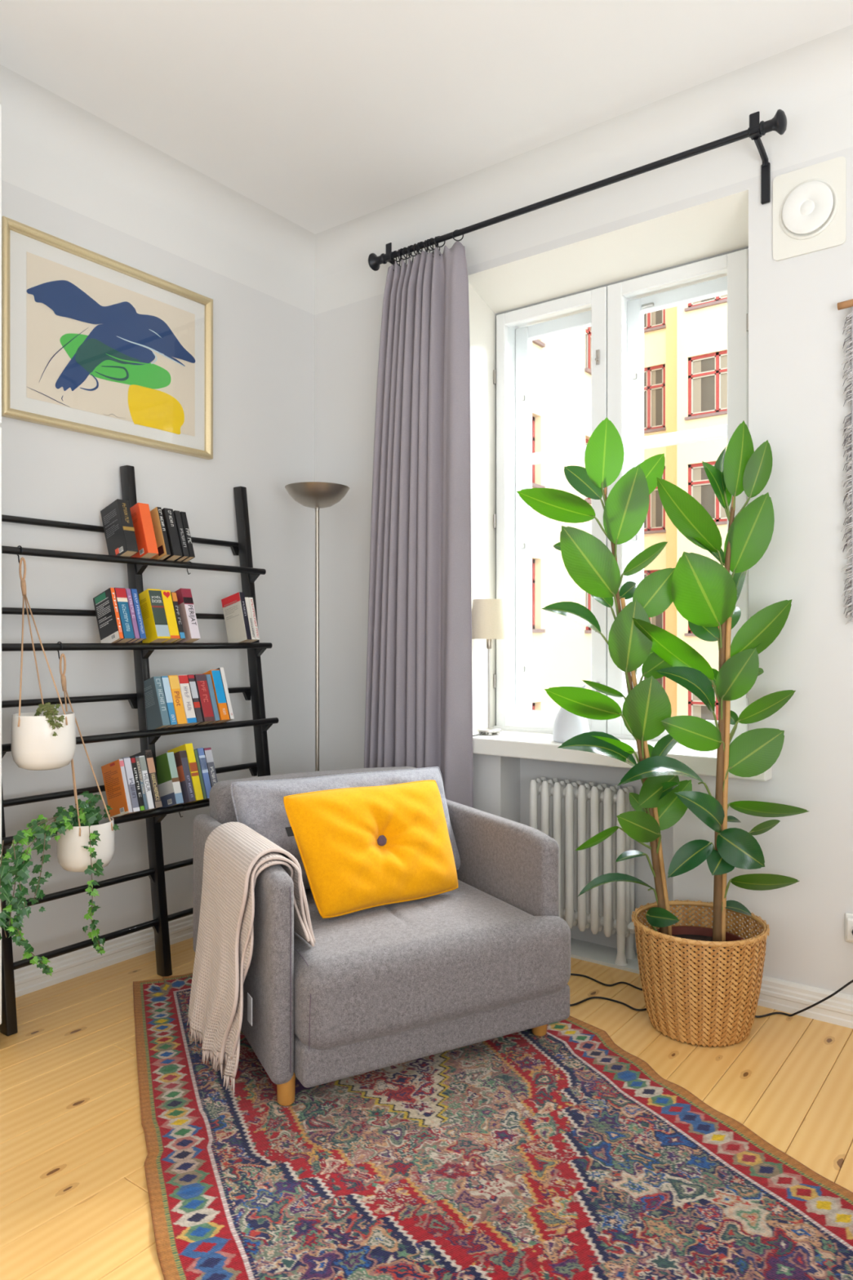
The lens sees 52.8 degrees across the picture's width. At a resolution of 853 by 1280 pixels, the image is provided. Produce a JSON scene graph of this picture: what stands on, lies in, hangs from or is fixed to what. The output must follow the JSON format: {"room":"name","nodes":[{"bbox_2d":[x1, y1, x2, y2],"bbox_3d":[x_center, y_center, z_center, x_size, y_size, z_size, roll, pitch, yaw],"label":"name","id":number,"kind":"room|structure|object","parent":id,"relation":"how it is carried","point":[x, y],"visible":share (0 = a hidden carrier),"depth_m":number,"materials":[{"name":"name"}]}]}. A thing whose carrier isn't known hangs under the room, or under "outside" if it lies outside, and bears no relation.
{"room":"living room","nodes":[
{"label":"living room","id":0,"kind":"room"},
{"bbox_2d":[0,64,315,962],"bbox_3d":[-1.962,-0.290,2.192,0.330,3.080,4.700,0,0,37],"label":"wall","id":1,"kind":"structure","parent":0,"point":[70,175],"depth_m":3.35,"materials":[{"name":"paint"}]},
{"bbox_2d":[13,914,192,997],"bbox_3d":[-1.925,1.153,2.164,0.023,0.094,4.700,0,0,37],"label":"baseboard","id":2,"kind":"structure","parent":1,"relation":"attached to","point":[28,979],"depth_m":3.12,"materials":[{"name":"white paint"}]},
{"bbox_2d":[1,216,213,459],"bbox_3d":[-1.149,-1.074,3.194,0.032,0.656,0.870,0,0,37],"label":"framed print","id":3,"kind":"object","parent":1,"relation":"attached to","point":[94,344],"visible":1,"depth_m":3.14,"materials":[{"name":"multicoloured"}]},
{"bbox_2d":[364,229,473,808],"bbox_3d":[-0.049,-0.227,3.526,0.529,2.814,0.156,0,0,34],"label":"curtain","id":4,"kind":"object","parent":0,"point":[419,714],"visible":0.82,"depth_m":3.48,"materials":[{"name":"fabric"}]},
{"bbox_2d":[0,0,852,234],"bbox_3d":[-0.012,-1.880,0.986,4.900,0.100,5.500,0,0,37],"label":"ceiling","id":5,"kind":"structure","parent":0,"point":[324,115],"depth_m":2.75,"materials":[{"name":"white paint"}]},
{"bbox_2d":[0,937,852,1279],"bbox_3d":[-0.205,1.225,0.893,4.700,0.050,4.720,0,0,37],"label":"floor","id":6,"kind":"structure","parent":0,"point":[74,1200],"depth_m":2.26,"materials":[{"name":"brown wood"}]},
{"bbox_2d":[0,104,1,1024],"bbox_3d":[-1.629,-0.190,2.235,0.363,2.780,0.900,0,0,37],"label":"tall cabinet","id":7,"kind":"object","parent":6,"relation":"on","point":[0,104],"visible":1,"depth_m":2.50,"materials":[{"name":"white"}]},
{"bbox_2d":[0,465,278,1035],"bbox_3d":[-1.042,0.275,3.129,0.278,1.850,1.203,0,0,37],"label":"ladder shelf","id":8,"kind":"object","parent":6,"relation":"on","point":[136,566],"visible":0.78,"depth_m":3.08,"materials":[{"name":"black paint"}]},
{"bbox_2d":[10,545,75,770],"bbox_3d":[-1.194,0.044,2.680,0.182,0.697,0.289,0,0,-23],"label":"hanging planter","id":9,"kind":"object","parent":8,"relation":"hanging from","point":[33,747],"visible":0.98,"depth_m":2.57,"materials":[{"name":"ceramic"}]},
{"bbox_2d":[34,702,64,736],"bbox_3d":[-1.136,0.237,2.589,0.074,0.100,0.131,0,0,-44],"label":"ivy","id":10,"kind":"object","parent":9,"relation":"in","point":[51,711],"visible":0.94,"depth_m":2.56,"materials":[{"name":"green plant"}]},
{"bbox_2d":[56,641,114,871],"bbox_3d":[-1.124,0.363,2.747,0.291,0.715,0.172,0,0,37],"label":"hanging planter","id":11,"kind":"object","parent":8,"relation":"hanging from","point":[71,856],"visible":0.75,"depth_m":2.65,"materials":[{"name":"ceramic"}]},
{"bbox_2d":[0,791,119,976],"bbox_3d":[-1.102,0.735,2.560,0.212,0.513,0.436,0,0,15],"label":"ivy","id":12,"kind":"object","parent":11,"relation":"in","point":[89,815],"visible":0.99,"depth_m":2.50,"materials":[{"name":"green plant"}]},
{"bbox_2d":[93,587,123,643],"bbox_3d":[-1.121,-0.077,3.020,0.163,0.211,0.018,0,0,37],"label":"book","id":13,"kind":"object","parent":8,"relation":"on","point":[106,610],"visible":0.99,"depth_m":3.00,"materials":[{"name":"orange paper"}]},
{"bbox_2d":[95,597,111,628],"bbox_3d":[-1.135,-0.096,3.020,0.101,0.109,0.001,0,0,37],"label":"print","id":14,"kind":"object","parent":13,"relation":"attached to","point":[103,605],"depth_m":3.02,"materials":[{"name":"white"}]},
{"bbox_2d":[101,759,132,817],"bbox_3d":[-1.070,0.515,2.965,0.163,0.211,0.018,0,0,37],"label":"book","id":15,"kind":"object","parent":8,"relation":"on","point":[114,778],"visible":0.98,"depth_m":2.95,"materials":[{"name":"orange paper"}]},
{"bbox_2d":[104,770,120,799],"bbox_3d":[-1.084,0.500,2.964,0.104,0.105,0.001,0,0,37],"label":"print","id":16,"kind":"object","parent":15,"relation":"attached to","point":[112,778],"depth_m":2.96,"materials":[{"name":"brown paper"}]},
{"bbox_2d":[100,498,138,556],"bbox_3d":[-1.110,-0.393,3.101,0.167,0.223,0.048,0,0,37],"label":"book","id":17,"kind":"object","parent":8,"relation":"on","point":[117,520],"visible":1,"depth_m":3.08,"materials":[{"name":"black paper"}]},
{"bbox_2d":[102,509,119,537],"bbox_3d":[-1.136,-0.419,3.091,0.099,0.102,0.001,0,0,37],"label":"print","id":18,"kind":"object","parent":17,"relation":"attached to","point":[110,517],"depth_m":3.09,"materials":[{"name":"grey paper"}]},
{"bbox_2d":[114,587,134,643],"bbox_3d":[-1.102,-0.078,3.046,0.164,0.213,0.042,0,0,37],"label":"book","id":19,"kind":"object","parent":8,"relation":"on","point":[120,593],"visible":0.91,"depth_m":3.01,"materials":[{"name":"blue paper"}]},
{"bbox_2d":[120,756,139,815],"bbox_3d":[-1.056,0.513,2.984,0.165,0.215,0.026,0,0,37],"label":"book","id":20,"kind":"object","parent":8,"relation":"on","point":[127,765],"visible":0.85,"depth_m":2.95,"materials":[{"name":"grey paper"}]},
{"bbox_2d":[124,588,139,643],"bbox_3d":[-1.082,-0.077,3.071,0.163,0.211,0.019,0,0,37],"label":"book","id":21,"kind":"object","parent":8,"relation":"on","point":[130,602],"visible":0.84,"depth_m":3.04,"materials":[{"name":"purple paper"}]},
{"bbox_2d":[130,757,144,813],"bbox_3d":[-1.042,0.515,3.002,0.164,0.211,0.016,0,0,37],"label":"book","id":22,"kind":"object","parent":8,"relation":"on","point":[132,759],"visible":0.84,"depth_m":2.97,"materials":[{"name":"black paper"}]},
{"bbox_2d":[130,588,146,643],"bbox_3d":[-1.068,-0.077,3.090,0.163,0.211,0.024,0,0,37],"label":"book","id":23,"kind":"object","parent":8,"relation":"on","point":[134,592],"visible":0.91,"depth_m":3.06,"materials":[{"name":"blue paper"}]},
{"bbox_2d":[133,756,147,813],"bbox_3d":[-1.032,0.514,3.016,0.164,0.213,0.014,0,0,37],"label":"book","id":24,"kind":"object","parent":8,"relation":"on","point":[136,758],"visible":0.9,"depth_m":2.98,"materials":[{"name":"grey paper"}]},
{"bbox_2d":[129,502,158,558],"bbox_3d":[-1.059,-0.392,3.169,0.166,0.221,0.047,0,0,37],"label":"book","id":25,"kind":"object","parent":8,"relation":"on","point":[140,512],"visible":0.59,"depth_m":3.13,"materials":[{"name":"orange paper"}]},
{"bbox_2d":[129,749,162,811],"bbox_3d":[-1.005,0.505,3.058,0.170,0.230,0.028,0,0,37],"label":"book","id":26,"kind":"object","parent":8,"relation":"on","point":[148,754],"visible":0.36,"depth_m":3.03,"materials":[{"name":"brown paper"}]},
{"bbox_2d":[137,755,154,812],"bbox_3d":[-1.020,0.514,3.032,0.164,0.213,0.023,0,0,37],"label":"book","id":27,"kind":"object","parent":8,"relation":"on","point":[141,758],"visible":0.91,"depth_m":3.00,"materials":[{"name":"white paper"}]},
{"bbox_2d":[138,588,169,643],"bbox_3d":[-1.017,-0.079,3.160,0.164,0.215,0.056,0,0,37],"label":"book","id":28,"kind":"object","parent":8,"relation":"on","point":[151,602],"visible":0.66,"depth_m":3.13,"materials":[{"name":"yellow paper"}]},
{"bbox_2d":[139,597,149,620],"bbox_3d":[-1.044,-0.107,3.146,0.098,0.094,0.001,0,0,37],"label":"print","id":29,"kind":"object","parent":28,"relation":"attached to","point":[144,602],"depth_m":3.13,"materials":[{"name":"yellow"}]},
{"bbox_2d":[143,676,169,729],"bbox_3d":[-0.996,0.236,3.122,0.162,0.207,0.033,0,0,37],"label":"book","id":30,"kind":"object","parent":8,"relation":"on","point":[157,714],"visible":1,"depth_m":3.10,"materials":[{"name":"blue paper"}]},
{"bbox_2d":[144,685,154,707],"bbox_3d":[-1.016,0.209,3.117,0.098,0.090,0.001,0,0,37],"label":"print","id":31,"kind":"object","parent":30,"relation":"attached to","point":[148,690],"depth_m":3.11,"materials":[{"name":"grey paper"}]},
{"bbox_2d":[150,506,170,559],"bbox_3d":[-1.019,-0.389,3.221,0.164,0.215,0.021,0,0,37],"label":"book","id":32,"kind":"object","parent":8,"relation":"on","point":[157,517],"visible":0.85,"depth_m":3.19,"materials":[{"name":"beige paper"}]},
{"bbox_2d":[160,675,177,728],"bbox_3d":[-0.976,0.236,3.149,0.162,0.207,0.029,0,0,37],"label":"book","id":33,"kind":"object","parent":8,"relation":"on","point":[165,681],"visible":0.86,"depth_m":3.12,"materials":[{"name":"blue paper"}]},
{"bbox_2d":[155,751,183,808],"bbox_3d":[-0.950,0.514,3.127,0.165,0.213,0.032,0,0,37],"label":"book","id":34,"kind":"object","parent":8,"relation":"on","point":[168,781],"visible":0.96,"depth_m":3.10,"materials":[{"name":"green paper"}]},
{"bbox_2d":[160,590,180,643],"bbox_3d":[-0.986,-0.078,3.200,0.164,0.213,0.040,0,0,37],"label":"book","id":35,"kind":"object","parent":8,"relation":"on","point":[166,594],"visible":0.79,"depth_m":3.17,"materials":[{"name":"yellow paper"}]},
{"bbox_2d":[163,591,169,598],"bbox_3d":[-0.962,-0.167,3.181,0.008,0.026,0.030,0,0,37],"label":"print","id":36,"kind":"object","parent":35,"relation":"on","point":[166,594],"depth_m":3.18,"materials":[{"name":"red paper"}]},
{"bbox_2d":[161,507,182,560],"bbox_3d":[-0.993,-0.389,3.256,0.164,0.215,0.041,0,0,37],"label":"book","id":37,"kind":"object","parent":8,"relation":"on","point":[167,513],"visible":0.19,"depth_m":3.22,"materials":[{"name":"black paper"}]},
{"bbox_2d":[167,675,186,728],"bbox_3d":[-0.954,0.235,3.178,0.162,0.209,0.041,0,0,37],"label":"book","id":38,"kind":"object","parent":8,"relation":"on","point":[179,708],"visible":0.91,"depth_m":3.15,"materials":[{"name":"orange paper"}]},
{"bbox_2d":[170,591,185,643],"bbox_3d":[-0.966,-0.075,3.225,0.162,0.207,0.021,0,0,37],"label":"book","id":39,"kind":"object","parent":8,"relation":"on","point":[174,597],"visible":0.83,"depth_m":3.19,"materials":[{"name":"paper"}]},
{"bbox_2d":[173,510,189,561],"bbox_3d":[-0.969,-0.387,3.287,0.163,0.211,0.024,0,0,37],"label":"book","id":40,"kind":"object","parent":8,"relation":"on","point":[178,520],"visible":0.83,"depth_m":3.25,"materials":[{"name":"grey paper"}]},
{"bbox_2d":[173,750,195,805],"bbox_3d":[-0.916,0.514,3.172,0.164,0.213,0.030,0,0,37],"label":"book","id":41,"kind":"object","parent":8,"relation":"on","point":[180,757],"visible":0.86,"depth_m":3.14,"materials":[{"name":"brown paper"}]},
{"bbox_2d":[167,742,203,803],"bbox_3d":[-0.899,0.502,3.201,0.171,0.236,0.033,0,0,37],"label":"book","id":42,"kind":"object","parent":8,"relation":"on","point":[188,748],"visible":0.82,"depth_m":3.17,"materials":[{"name":"yellow paper"}]},
{"bbox_2d":[177,675,196,726],"bbox_3d":[-0.928,0.235,3.213,0.163,0.209,0.042,0,0,37],"label":"book","id":43,"kind":"object","parent":8,"relation":"on","point":[186,696],"visible":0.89,"depth_m":3.18,"materials":[{"name":"white paper"}]},
{"bbox_2d":[179,511,195,561],"bbox_3d":[-0.953,-0.387,3.309,0.163,0.210,0.023,0,0,37],"label":"book","id":44,"kind":"object","parent":8,"relation":"on","point":[183,514],"visible":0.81,"depth_m":3.28,"materials":[{"name":"black paper"}]},
{"bbox_2d":[174,587,200,643],"bbox_3d":[-0.933,-0.084,3.275,0.167,0.224,0.045,0,0,37],"label":"book","id":45,"kind":"object","parent":8,"relation":"on","point":[185,603],"visible":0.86,"depth_m":3.24,"materials":[{"name":"white paper"}]},
{"bbox_2d":[187,674,203,725],"bbox_3d":[-0.906,0.235,3.242,0.162,0.209,0.027,0,0,37],"label":"book","id":46,"kind":"object","parent":8,"relation":"on","point":[192,683],"visible":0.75,"depth_m":3.21,"materials":[{"name":"grey paper"}]},
{"bbox_2d":[193,749,206,801],"bbox_3d":[-0.881,0.515,3.219,0.163,0.211,0.013,0,0,37],"label":"book","id":47,"kind":"object","parent":8,"relation":"on","point":[196,755],"visible":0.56,"depth_m":3.19,"materials":[{"name":"green paper"}]},
{"bbox_2d":[193,747,211,801],"bbox_3d":[-0.868,0.513,3.237,0.164,0.215,0.028,0,0,37],"label":"book","id":48,"kind":"object","parent":8,"relation":"on","point":[200,751],"visible":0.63,"depth_m":3.21,"materials":[{"name":"blue paper"}]},
{"bbox_2d":[194,674,214,724],"bbox_3d":[-0.879,0.235,3.278,0.163,0.209,0.048,0,0,37],"label":"book","id":49,"kind":"object","parent":8,"relation":"on","point":[206,711],"visible":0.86,"depth_m":3.24,"materials":[{"name":"red paper"}]},
{"bbox_2d":[203,746,217,799],"bbox_3d":[-0.848,0.514,3.263,0.164,0.213,0.033,0,0,37],"label":"book","id":50,"kind":"object","parent":8,"relation":"on","point":[207,751],"visible":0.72,"depth_m":3.23,"materials":[{"name":"grey paper"}]},
{"bbox_2d":[205,674,219,724],"bbox_3d":[-0.857,0.236,3.308,0.162,0.207,0.022,0,0,37],"label":"book","id":51,"kind":"object","parent":8,"relation":"on","point":[209,682],"visible":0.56,"depth_m":3.27,"materials":[{"name":"blue paper"}]},
{"bbox_2d":[202,669,229,724],"bbox_3d":[-0.836,0.227,3.340,0.167,0.224,0.040,0,0,37],"label":"book","id":52,"kind":"object","parent":8,"relation":"on","point":[215,676],"visible":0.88,"depth_m":3.31,"materials":[{"name":"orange paper"}]},
{"bbox_2d":[216,667,234,722],"bbox_3d":[-0.818,0.223,3.367,0.170,0.232,0.020,0,0,37],"label":"book","id":53,"kind":"object","parent":8,"relation":"on","point":[221,669],"visible":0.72,"depth_m":3.33,"materials":[{"name":"white paper"}]},
{"bbox_2d":[221,591,251,642],"bbox_3d":[-0.771,-0.084,3.479,0.155,0.217,0.027,0,0,37],"label":"book","id":54,"kind":"object","parent":8,"relation":"on","point":[234,608],"visible":0.99,"depth_m":3.46,"materials":[{"name":"white paper"}]},
{"bbox_2d":[223,600,238,619],"bbox_3d":[-0.790,-0.120,3.476,0.092,0.078,0.001,0,0,37],"label":"print","id":55,"kind":"object","parent":54,"relation":"attached to","point":[230,607],"depth_m":3.48,"materials":[{"name":"beige"}]},
{"bbox_2d":[244,597,255,642],"bbox_3d":[-0.754,-0.074,3.498,0.150,0.198,0.018,0,0,37],"label":"book","id":56,"kind":"object","parent":8,"relation":"on","point":[246,599],"visible":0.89,"depth_m":3.46,"materials":[{"name":"white paper"}]},
{"bbox_2d":[248,597,259,642],"bbox_3d":[-0.741,-0.074,3.515,0.150,0.198,0.020,0,0,37],"label":"book","id":57,"kind":"object","parent":8,"relation":"on","point":[251,599],"visible":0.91,"depth_m":3.48,"materials":[{"name":"white paper"}]},
{"bbox_2d":[284,481,349,771],"bbox_3d":[-0.468,0.274,3.680,0.276,1.853,0.276,0,0,37],"label":"floor lamp","id":58,"kind":"object","parent":6,"relation":"on","point":[317,495],"visible":0.73,"depth_m":3.66,"materials":[{"name":"silver metal"}]},
{"bbox_2d":[133,972,852,1279],"bbox_3d":[0.087,1.191,1.930,3.035,0.017,2.467,0,0,37],"label":"rug","id":59,"kind":"object","parent":6,"relation":"on","point":[562,1153],"visible":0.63,"depth_m":1.92,"materials":[{"name":"fabric"}]},
{"bbox_2d":[192,766,570,1106],"bbox_3d":[-0.172,0.832,2.723,0.916,0.719,0.933,0,0,-29],"label":"armchair","id":60,"kind":"object","parent":59,"relation":"on","point":[486,957],"visible":0.75,"depth_m":2.35,"materials":[{"name":"fabric"}]},
{"bbox_2d":[186,822,315,1095],"bbox_3d":[-0.501,0.855,2.390,0.260,0.608,0.466,0,0,-29],"label":"throw blanket","id":61,"kind":"object","parent":60,"relation":"on","point":[235,854],"visible":0.91,"depth_m":2.29,"materials":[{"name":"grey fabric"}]},
{"bbox_2d":[230,766,460,888],"bbox_3d":[-0.248,0.627,2.862,0.804,0.359,0.225,0,0,-29],"label":"cushion","id":62,"kind":"object","parent":60,"relation":"on","point":[259,805],"visible":0.33,"depth_m":2.71,"materials":[{"name":"fabric"}]},
{"bbox_2d":[283,779,457,918],"bbox_3d":[-0.155,0.630,2.658,0.589,0.336,0.235,0,0,-34],"label":"throw pillow","id":63,"kind":"object","parent":60,"relation":"on","point":[360,848],"visible":1,"depth_m":2.58,"materials":[{"name":"yellow fabric"}]},
{"bbox_2d":[631,899,769,1047],"bbox_3d":[0.847,1.033,2.668,0.407,0.331,0.407,0,0,19],"label":"woven basket","id":64,"kind":"object","parent":6,"relation":"on","point":[745,1013],"visible":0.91,"depth_m":2.52,"materials":[{"name":"brown wicker"}]},
{"bbox_2d":[647,925,752,1039],"bbox_3d":[0.847,1.065,2.668,0.312,0.250,0.312,0,0,37],"label":"plant pot","id":65,"kind":"object","parent":64,"relation":"in","point":[697,933],"visible":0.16,"depth_m":2.68,"materials":[{"name":"brown"}]},
{"bbox_2d":[516,417,692,940],"bbox_3d":[0.570,0.130,2.738,0.570,1.675,0.227,0,0,-4],"label":"rubber plant","id":66,"kind":"object","parent":65,"relation":"on","point":[589,562],"visible":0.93,"depth_m":2.72,"materials":[{"name":"green plant"}]},
{"bbox_2d":[617,420,808,947],"bbox_3d":[0.894,0.139,2.693,0.605,1.652,0.187,0,0,-2],"label":"rubber plant","id":67,"kind":"object","parent":65,"relation":"in","point":[704,592],"visible":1,"depth_m":2.67,"materials":[{"name":"green plant"}]},
{"bbox_2d":[569,929,852,1017],"bbox_3d":[0.852,1.039,2.804,1.120,0.321,0.271,0,0,21],"label":"extension cord","id":68,"kind":"object","parent":6,"relation":"on","point":[571,974],"visible":0.62,"depth_m":2.79,"materials":[{"name":"black rubber"}]},
{"bbox_2d":[314,24,852,995],"bbox_3d":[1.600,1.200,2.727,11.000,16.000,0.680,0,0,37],"label":"wall","id":69,"kind":"structure","parent":0,"point":[706,205],"depth_m":2.98,"materials":[{"name":"paint"}]},
{"bbox_2d":[368,109,786,271],"bbox_3d":[0.467,-1.552,3.215,1.696,0.235,0.158,0,0,37],"label":"curtain rod","id":70,"kind":"object","parent":69,"relation":"attached to","point":[757,129],"visible":0.93,"depth_m":2.92,"materials":[{"name":"black metal"}]},
{"bbox_2d":[529,776,642,965],"bbox_3d":[0.613,0.868,3.280,0.466,0.640,0.128,0,0,37],"label":"radiator","id":71,"kind":"object","parent":69,"relation":"on","point":[571,814],"visible":0.84,"depth_m":3.23,"materials":[{"name":"white metal"}]},
{"bbox_2d":[472,248,772,781],"bbox_3d":[0.743,-0.489,3.372,1.295,1.888,0.572,0,0,37],"label":"window","id":72,"kind":"structure","parent":69,"relation":"in","point":[615,313],"depth_m":3.51,"materials":[{"name":"white wood"}]},
{"bbox_2d":[471,599,509,736],"bbox_3d":[0.233,0.301,3.540,0.227,0.937,0.168,0,0,-27],"label":"table lamp","id":73,"kind":"object","parent":72,"relation":"on","point":[489,616],"visible":0.89,"depth_m":3.49,"materials":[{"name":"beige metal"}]},
{"bbox_2d":[486,639,492,648],"bbox_3d":[0.260,0.005,3.554,0.024,0.062,0.024,0,0,37],"label":"socket","id":74,"kind":"object","parent":73,"relation":"attached to","point":[489,642],"depth_m":3.54,"materials":[{"name":"silver metal"}]},
{"bbox_2d":[552,684,589,742],"bbox_3d":[0.557,0.280,3.303,0.142,0.218,0.142,0,0,37],"label":"vase","id":75,"kind":"object","parent":72,"relation":"on","point":[567,725],"visible":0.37,"depth_m":3.25,"materials":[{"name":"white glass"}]},
{"bbox_2d":[757,975,852,1028],"bbox_3d":[1.965,1.153,2.179,2.760,0.094,0.023,0,0,37],"label":"baseboard","id":76,"kind":"structure","parent":69,"relation":"attached to","point":[779,994],"depth_m":2.73,"materials":[{"name":"white paint"}]},
{"bbox_2d":[773,156,846,261],"bbox_3d":[1.216,-1.375,2.736,0.218,0.275,0.025,0,0,37],"label":"air vent","id":77,"kind":"object","parent":69,"relation":"in","point":[810,202],"visible":1,"depth_m":2.73,"materials":[{"name":"white plastic"}]},
{"bbox_2d":[837,298,852,624],"bbox_3d":[1.539,-0.552,2.479,0.643,1.009,0.035,0,0,37],"label":"wall hanging","id":78,"kind":"object","parent":69,"relation":"attached to","point":[847,304],"depth_m":2.65,"materials":[{"name":"grey"}]},
{"bbox_2d":[844,912,852,942],"bbox_3d":[1.333,0.895,2.645,0.084,0.092,0.031,0,0,37],"label":"wall socket","id":79,"kind":"object","parent":69,"relation":"attached to","point":[848,916],"visible":1,"depth_m":2.65,"materials":[{"name":"white plastic"}]},
{"label":"outside","id":80,"kind":"structure","parent":0,"visible":0},
{"bbox_3d":[17.596,9.300,28.336,80.000,0.200,59.400,0,0,37],"label":"ground","id":81,"kind":"structure","parent":80,"visible":0},
{"bbox_2d":[532,326,591,711],"bbox_3d":[-2.996,-1.800,21.495,11.180,22.000,13.000,0,0,37],"label":"apartment building","id":82,"kind":"structure","parent":81,"relation":"on","point":[562,363],"depth_m":20.47,"materials":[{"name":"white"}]},
{"bbox_2d":[590,337,591,368],"bbox_3d":[4.251,-7.430,22.355,0.006,0.979,0.158,0,0,37],"label":"roller blind","id":83,"kind":"object","parent":82,"relation":"hanging from","point":[590,338],"depth_m":22.39,"materials":[{"name":"beige"}]},
{"bbox_2d":[644,306,676,716],"bbox_3d":[3.705,-2.800,30.287,11.397,24.000,0.385,0,0,38],"label":"apartment building","id":84,"kind":"structure","parent":81,"relation":"on","point":[660,326],"depth_m":27.41,"materials":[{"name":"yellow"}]},
{"bbox_2d":[652,311,655,325],"bbox_3d":[7.311,-10.722,27.674,0.167,1.263,0.006,0,0,37],"label":"roller blind","id":85,"kind":"object","parent":84,"relation":"hanging from","point":[653,313],"depth_m":27.65,"materials":[{"name":"beige fabric"}]},
{"bbox_2d":[652,370,655,385],"bbox_3d":[7.311,-8.443,27.674,0.167,0.535,0.006,0,0,37],"label":"roller blind","id":86,"kind":"object","parent":84,"relation":"hanging from","point":[653,371],"depth_m":27.65,"materials":[{"name":"beige fabric"}]},
{"bbox_2d":[652,389,655,426],"bbox_3d":[7.311,-7.471,27.674,0.167,1.263,0.006,0,0,37],"label":"roller blind","id":87,"kind":"object","parent":84,"relation":"hanging from","point":[653,390],"depth_m":27.66,"materials":[{"name":"beige fabric"}]},
{"bbox_2d":[652,490,655,527],"bbox_3d":[7.311,-4.221,27.674,0.167,1.263,0.006,0,0,37],"label":"roller blind","id":88,"kind":"object","parent":84,"relation":"hanging from","point":[654,491],"depth_m":27.65,"materials":[{"name":"beige fabric"}]},
{"bbox_2d":[652,616,655,625],"bbox_3d":[7.311,-0.921,27.674,0.167,1.263,0.006,0,0,37],"label":"roller blind","id":89,"kind":"object","parent":84,"relation":"hanging from","point":[653,618],"depth_m":27.65,"materials":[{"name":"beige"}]},
{"bbox_2d":[676,293,727,720],"bbox_3d":[14.300,-2.800,21.512,16.020,24.000,1.280,0,0,37],"label":"apartment building","id":90,"kind":"structure","parent":81,"relation":"on","point":[701,325],"depth_m":25.50,"materials":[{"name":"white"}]},
{"bbox_2d":[693,693,700,700],"bbox_3d":[8.057,1.615,25.619,0.281,0.450,0.006,0,0,37],"label":"roller blind","id":91,"kind":"object","parent":90,"relation":"hanging from","point":[695,698],"depth_m":25.64,"materials":[{"name":"beige fabric"}]},
{"bbox_2d":[693,360,701,373],"bbox_3d":[8.057,-8.135,25.619,0.281,0.450,0.006,0,0,37],"label":"roller blind","id":92,"kind":"object","parent":90,"relation":"hanging from","point":[696,363],"depth_m":25.59,"materials":[{"name":"beige fabric"}]},
{"bbox_2d":[693,377,701,413],"bbox_3d":[8.057,-7.289,25.619,0.281,1.098,0.006,0,0,37],"label":"roller blind","id":93,"kind":"object","parent":90,"relation":"hanging from","point":[696,381],"depth_m":25.59,"materials":[{"name":"beige fabric"}]},
{"bbox_2d":[693,467,701,480],"bbox_3d":[8.057,-4.935,25.619,0.281,0.450,0.006,0,0,37],"label":"roller blind","id":94,"kind":"object","parent":90,"relation":"hanging from","point":[696,471],"depth_m":25.59,"materials":[{"name":"beige fabric"}]},
{"bbox_2d":[693,485,701,504],"bbox_3d":[8.057,-4.089,25.619,0.281,1.098,0.006,0,0,37],"label":"roller blind","id":95,"kind":"object","parent":90,"relation":"hanging from","point":[696,489],"depth_m":25.59,"materials":[{"name":"beige fabric"}]},
{"bbox_2d":[693,705,701,718],"bbox_3d":[8.057,2.461,25.619,0.281,1.098,0.006,0,0,37],"label":"roller blind","id":96,"kind":"object","parent":90,"relation":"hanging from","point":[696,708],"depth_m":25.59,"materials":[{"name":"beige fabric"}]},
{"bbox_2d":[720,355,727,368],"bbox_3d":[8.722,-8.135,25.123,0.281,0.450,0.006,0,0,37],"label":"roller blind","id":97,"kind":"object","parent":90,"relation":"hanging from","point":[723,357],"depth_m":25.12,"materials":[{"name":"beige fabric"}]},
{"bbox_2d":[720,373,727,408],"bbox_3d":[8.722,-7.289,25.123,0.281,1.098,0.006,0,0,37],"label":"roller blind","id":98,"kind":"object","parent":90,"relation":"hanging from","point":[723,375],"depth_m":25.12,"materials":[{"name":"beige fabric"}]},
{"bbox_2d":[720,504,727,517],"bbox_3d":[8.722,-4.089,25.123,0.281,1.098,0.006,0,0,37],"label":"roller blind","id":99,"kind":"object","parent":90,"relation":"hanging from","point":[723,514],"depth_m":25.15,"materials":[{"name":"beige fabric"}]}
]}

